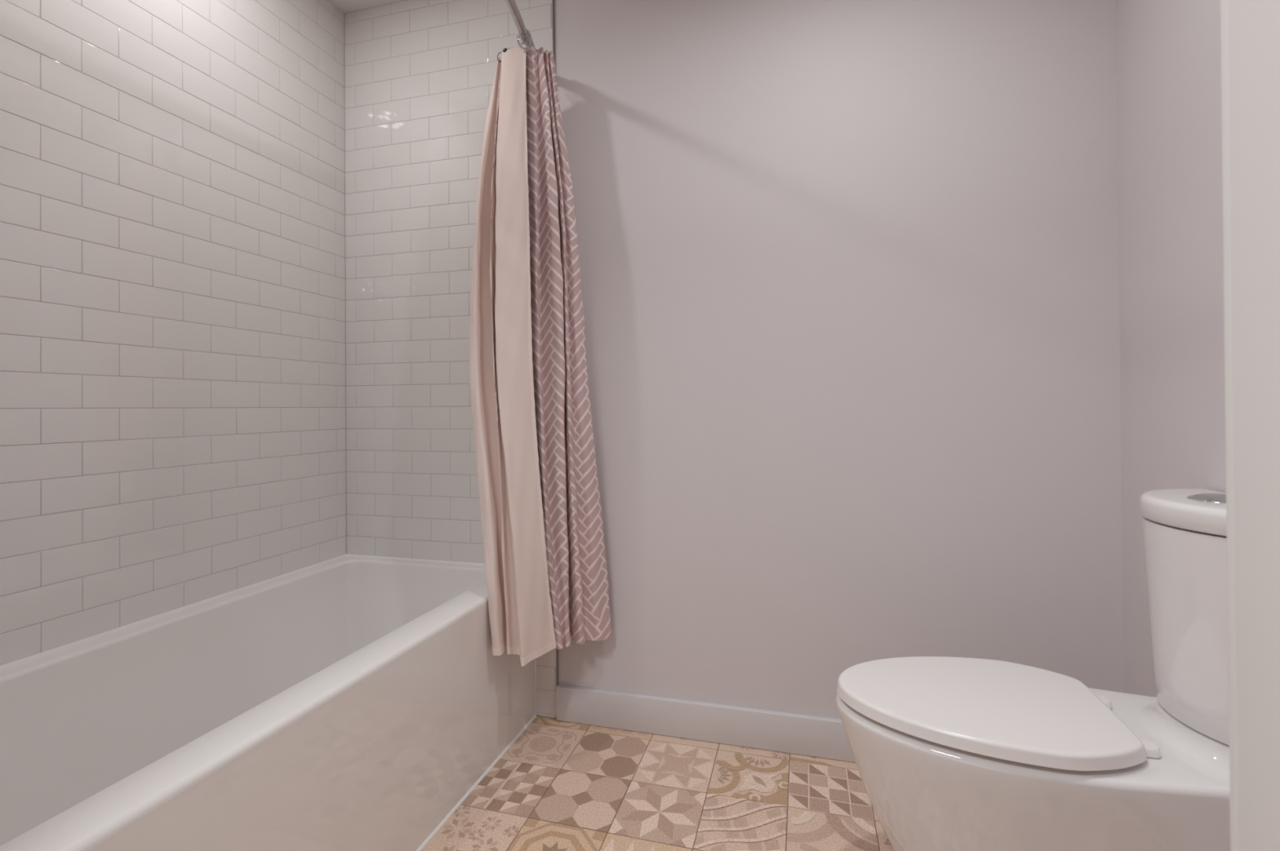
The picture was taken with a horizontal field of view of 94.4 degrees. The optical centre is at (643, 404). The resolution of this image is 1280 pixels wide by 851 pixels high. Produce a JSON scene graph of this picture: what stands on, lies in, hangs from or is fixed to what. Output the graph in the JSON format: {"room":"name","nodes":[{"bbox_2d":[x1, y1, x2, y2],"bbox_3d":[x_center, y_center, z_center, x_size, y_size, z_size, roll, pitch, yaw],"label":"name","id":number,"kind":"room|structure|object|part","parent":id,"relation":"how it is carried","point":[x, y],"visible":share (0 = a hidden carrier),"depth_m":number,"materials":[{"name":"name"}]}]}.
{"room":"bathroom","nodes":[
{"label":"bathroom","id":0,"kind":"room"},
{"bbox_2d":[0,0,346,666],"bbox_3d":[-1.358,-0.198,1.376,0.120,2.460,1.651,0,0,15],"label":"wall","id":1,"kind":"structure","parent":0,"point":[173,367],"depth_m":1.54,"materials":[{"name":"white tile"}]},
{"bbox_2d":[328,0,405,13],"bbox_3d":[-0.405,-1.491,0.112,5.040,0.100,3.840,0,0,15],"label":"ceiling","id":2,"kind":"structure","parent":0,"point":[344,6],"depth_m":2.11,"materials":[{"name":"white paint"}]},
{"bbox_2d":[421,715,893,850],"bbox_3d":[-0.388,1.057,0.099,5.040,0.083,3.840,0,0,15],"label":"floor","id":3,"kind":"structure","parent":0,"point":[561,786],"depth_m":1.53,"materials":[{"name":"tile"}]},
{"bbox_2d":[0,554,536,850],"bbox_3d":[-0.914,0.784,1.316,0.751,0.490,1.526,0,0,15],"label":"bathtub","id":4,"kind":"object","parent":3,"relation":"on","point":[346,702],"visible":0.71,"depth_m":1.33,"materials":[{"name":"white ceramic"}]},
{"bbox_2d":[835,488,1230,850],"bbox_3d":[0.747,0.590,1.132,0.725,0.854,0.382,0,0,15],"label":"toilet","id":5,"kind":"object","parent":3,"relation":"on","point":[950,753],"visible":0.9,"depth_m":1.02,"materials":[{"name":"white ceramic"}]},
{"bbox_3d":[0.635,0.579,1.163,0.490,0.026,0.382,0,0,15],"label":"lid","id":6,"kind":"part","parent":5,"relation":"part of","materials":[{"name":"white plastic"}]},
{"bbox_3d":[1.012,0.194,1.062,0.170,0.044,0.364,0,0,15],"label":"tank lid","id":7,"kind":"part","parent":5,"relation":"part of","materials":[{"name":"white ceramic"}]},
{"bbox_3d":[1.015,0.392,1.060,0.168,0.349,0.354,0,0,15],"label":"tank","id":8,"kind":"part","parent":5,"relation":"part of","materials":[{"name":"white ceramic"}]},
{"bbox_2d":[344,0,1124,719],"bbox_3d":[0.089,-0.205,1.900,2.640,2.460,0.120,0,0,15],"label":"wall","id":9,"kind":"structure","parent":0,"point":[849,269],"depth_m":1.75,"materials":[{"name":"grey paint"}]},
{"bbox_2d":[552,0,558,685],"bbox_3d":[-0.290,-0.202,1.944,0.004,2.460,0.009,0,0,15],"label":"trim","id":10,"kind":"structure","parent":9,"relation":"attached to","point":[557,650],"depth_m":1.95,"materials":[{"name":"grey metal"}]},
{"bbox_2d":[555,684,855,762],"bbox_3d":[0.473,0.966,1.728,1.562,0.108,0.021,0,0,15],"label":"baseboard","id":11,"kind":"structure","parent":9,"relation":"attached to","point":[815,736],"depth_m":1.79,"materials":[{"name":"white paint"}]},
{"bbox_2d":[1115,0,1226,697],"bbox_3d":[1.090,-0.218,0.775,0.120,2.460,1.770,0,0,15],"label":"wall","id":12,"kind":"structure","parent":0,"point":[1172,384],"depth_m":1.34,"materials":[{"name":"white paint"}]},
{"bbox_3d":[-0.342,-0.210,0.308,2.640,2.460,0.120,0,0,15],"label":"wall","id":13,"kind":"structure","parent":0,"visible":0},
{"bbox_2d":[504,0,532,47],"bbox_3d":[-0.511,-1.110,1.212,0.162,0.062,1.529,0,0,15],"label":"shower rod","id":14,"kind":"object","parent":13,"relation":"attached to","point":[511,4],"visible":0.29,"depth_m":1.70,"materials":[{"name":"silver metal"}]},
{"bbox_2d":[497,47,512,62],"bbox_3d":[-0.409,-1.062,1.798,0.072,0.050,0.019,0,0,-12],"label":"curtain hook","id":15,"kind":"object","parent":14,"relation":"hanging from","point":[504,50],"visible":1,"depth_m":1.79,"materials":[{"name":"silver metal"}]},
{"bbox_2d":[516,29,531,53],"bbox_3d":[-0.359,-1.092,1.780,0.045,0.066,0.020,0,0,-1],"label":"curtain ring","id":16,"kind":"object","parent":14,"relation":"hanging from","point":[528,31],"visible":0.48,"depth_m":1.78,"materials":[{"name":"silver metal"}]},
{"bbox_2d":[517,32,532,55],"bbox_3d":[-0.359,-1.092,1.793,0.045,0.068,0.011,0,0,-2],"label":"curtain ring","id":17,"kind":"object","parent":14,"relation":"hanging from","point":[527,33],"visible":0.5,"depth_m":1.79,"materials":[{"name":"silver metal"}]},
{"bbox_2d":[519,35,533,57],"bbox_3d":[-0.358,-1.092,1.808,0.045,0.068,0.007,0,0,1],"label":"curtain ring","id":18,"kind":"object","parent":14,"relation":"hanging from","point":[528,35],"visible":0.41,"depth_m":1.81,"materials":[{"name":"silver metal"}]},
{"bbox_2d":[469,44,611,666],"bbox_3d":[-0.297,-0.181,1.760,0.420,1.814,0.209,0,0,-19],"label":"shower curtain","id":19,"kind":"object","parent":14,"relation":"hanging from","point":[546,568],"visible":1,"depth_m":1.76,"materials":[{"name":"fabric"}]},
{"bbox_2d":[1220,0,1279,850],"bbox_3d":[0.238,-0.045,0.158,0.075,2.120,0.134,0,0,15],"label":"trim","id":20,"kind":"structure","parent":13,"relation":"attached to","point":[1250,29],"depth_m":0.21,"materials":[{"name":"white paint"}]}
]}

